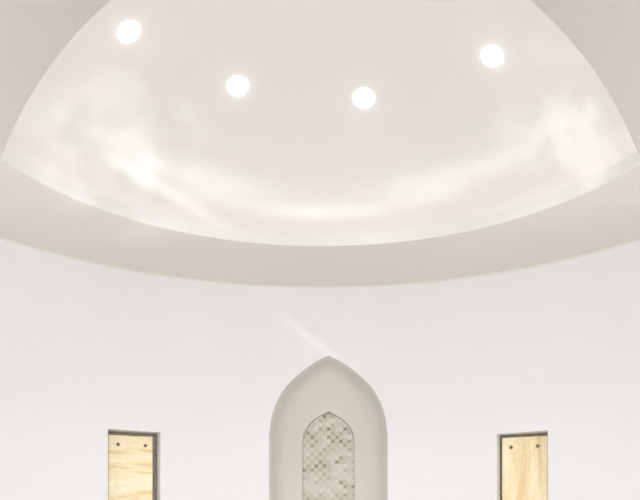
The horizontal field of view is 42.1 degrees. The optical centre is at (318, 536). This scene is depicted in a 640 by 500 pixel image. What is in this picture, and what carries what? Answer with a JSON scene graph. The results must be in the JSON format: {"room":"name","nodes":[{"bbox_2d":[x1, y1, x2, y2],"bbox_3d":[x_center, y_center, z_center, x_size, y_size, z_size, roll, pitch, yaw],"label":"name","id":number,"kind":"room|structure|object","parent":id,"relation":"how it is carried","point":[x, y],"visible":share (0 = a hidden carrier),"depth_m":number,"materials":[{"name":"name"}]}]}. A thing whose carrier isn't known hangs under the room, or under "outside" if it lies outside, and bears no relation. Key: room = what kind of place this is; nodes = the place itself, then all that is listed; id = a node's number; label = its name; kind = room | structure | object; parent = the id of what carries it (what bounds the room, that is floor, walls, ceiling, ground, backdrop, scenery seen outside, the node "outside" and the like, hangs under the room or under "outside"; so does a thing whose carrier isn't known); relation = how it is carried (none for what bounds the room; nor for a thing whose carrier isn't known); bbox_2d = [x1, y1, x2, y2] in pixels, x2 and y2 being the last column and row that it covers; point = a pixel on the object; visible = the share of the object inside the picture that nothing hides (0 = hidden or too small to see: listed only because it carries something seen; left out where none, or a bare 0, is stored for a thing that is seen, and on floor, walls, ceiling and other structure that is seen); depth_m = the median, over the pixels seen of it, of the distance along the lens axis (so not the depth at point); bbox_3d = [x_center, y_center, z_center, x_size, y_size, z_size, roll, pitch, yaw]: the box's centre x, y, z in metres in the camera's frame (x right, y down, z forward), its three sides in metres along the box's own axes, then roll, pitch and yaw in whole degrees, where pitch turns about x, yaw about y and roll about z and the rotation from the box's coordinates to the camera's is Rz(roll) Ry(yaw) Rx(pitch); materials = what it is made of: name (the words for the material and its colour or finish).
{"room":"hammam","nodes":[
{"label":"hammam","id":0,"kind":"room"},
{"bbox_2d":[108,429,160,499],"bbox_3d":[-1.595,0.073,7.149,0.460,1.954,0.228,0,0,-24],"label":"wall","id":1,"kind":"structure","parent":0,"point":[109,430],"depth_m":7.23,"materials":[{"name":"white paint"}]},
{"bbox_2d":[108,432,156,499],"bbox_3d":[-1.624,0.073,7.213,0.456,1.950,0.084,0,0,-24],"label":"wood panel","id":2,"kind":"object","parent":1,"relation":"attached to","point":[132,457],"visible":0.94,"depth_m":7.19,"materials":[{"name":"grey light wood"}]},
{"bbox_2d":[0,1,639,499],"bbox_3d":[0.033,-0.336,4.545,6.000,3.871,6.000,0,0,0],"label":"wall","id":3,"kind":"structure","parent":0,"point":[87,350],"depth_m":7.11,"materials":[{"name":"white paint"}]},
{"bbox_2d":[0,236,639,287],"bbox_3d":[0.033,-2.264,4.545,6.020,0.016,6.020,0,0,0],"label":"trim","id":4,"kind":"structure","parent":3,"relation":"attached to","point":[3,238],"depth_m":7.16,"materials":[{"name":"white paint"}]},
{"bbox_2d":[1,147,639,244],"bbox_3d":[0.033,-2.341,4.545,4.032,0.084,4.032,0,0,0],"label":"trim","id":5,"kind":"structure","parent":3,"relation":"attached to","point":[8,155],"depth_m":6.12,"materials":[{"name":"white paint"}]},
{"bbox_2d":[0,158,639,285],"bbox_3d":[0.033,-2.284,4.545,6.020,0.031,6.020,0,0,0],"label":"ceiling","id":6,"kind":"structure","parent":0,"point":[33,213],"depth_m":6.54,"materials":[{"name":"white paint"}]},
{"bbox_2d":[0,0,639,158],"bbox_3d":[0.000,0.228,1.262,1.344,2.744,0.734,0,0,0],"label":"ceiling","id":7,"kind":"structure","parent":0,"point":[33,33],"depth_m":1.52,"materials":[{"name":"grey paint"}]},
{"bbox_2d":[6,0,635,234],"bbox_3d":[0.033,-2.937,4.545,4.032,1.109,4.032,0,0,0],"label":"ceiling","id":8,"kind":"structure","parent":0,"point":[152,124],"depth_m":5.76,"materials":[{"name":"white paint"}]},
{"bbox_2d":[116,20,141,43],"bbox_3d":[-1.198,-3.187,5.235,0.164,0.102,0.178,0,0,33],"label":"ceiling light","id":9,"kind":"object","parent":8,"relation":"attached to","point":[129,31],"visible":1,"depth_m":5.21,"materials":[{"name":"white"}]},
{"bbox_2d":[226,75,249,96],"bbox_3d":[-0.568,-3.176,5.844,0.178,0.103,0.164,0,0,-21],"label":"ceiling light","id":10,"kind":"object","parent":8,"relation":"attached to","point":[237,85],"visible":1,"depth_m":5.82,"materials":[{"name":"white"}]},
{"bbox_2d":[352,87,375,108],"bbox_3d":[0.329,-3.160,5.975,0.178,0.105,0.162,0,0,8],"label":"ceiling light","id":11,"kind":"object","parent":8,"relation":"attached to","point":[362,97],"visible":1,"depth_m":5.95,"materials":[{"name":"white"}]},
{"bbox_2d":[354,89,372,107],"bbox_3d":[0.327,-3.142,5.963,0.140,0.030,0.140,0,-30,12],"label":"diffuser","id":12,"kind":"object","parent":11,"relation":"attached to","point":[363,98],"depth_m":5.95,"materials":[{"name":"white plastic"}]},
{"bbox_2d":[480,44,503,67],"bbox_3d":[1.147,-3.168,5.466,0.163,0.104,0.178,0,0,-44],"label":"ceiling light","id":13,"kind":"object","parent":8,"relation":"attached to","point":[492,56],"visible":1,"depth_m":5.44,"materials":[{"name":"white"}]},
{"bbox_2d":[272,359,384,499],"bbox_3d":[0.092,-0.009,7.662,1.024,3.219,0.274,0,0,0],"label":"arched niche","id":14,"kind":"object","parent":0,"point":[328,386],"depth_m":7.74,"materials":[{"name":"paint"}]},
{"bbox_2d":[302,412,354,499],"bbox_3d":[0.097,-0.007,7.780,0.490,2.317,0.019,0,0,1],"label":"mosaic panel","id":15,"kind":"object","parent":14,"relation":"attached to","point":[328,446],"visible":1,"depth_m":7.77,"materials":[{"name":"beige tile"}]},
{"bbox_2d":[269,356,387,499],"bbox_3d":[0.093,-0.022,7.537,1.070,3.244,0.082,0,0,1],"label":"trim","id":16,"kind":"structure","parent":14,"relation":"attached to","point":[357,375],"depth_m":7.53,"materials":[{"name":"paint"}]},
{"bbox_2d":[497,430,547,499],"bbox_3d":[1.756,0.084,7.089,0.442,1.932,0.227,0,0,26],"label":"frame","id":17,"kind":"structure","parent":0,"point":[544,431],"depth_m":7.20,"materials":[{"name":"white paint"}]},
{"bbox_2d":[501,434,547,499],"bbox_3d":[1.786,0.084,7.151,0.438,1.928,0.084,0,0,26],"label":"wood panel","id":18,"kind":"object","parent":17,"relation":"attached to","point":[524,458],"visible":0.98,"depth_m":7.12,"materials":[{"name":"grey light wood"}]}
]}

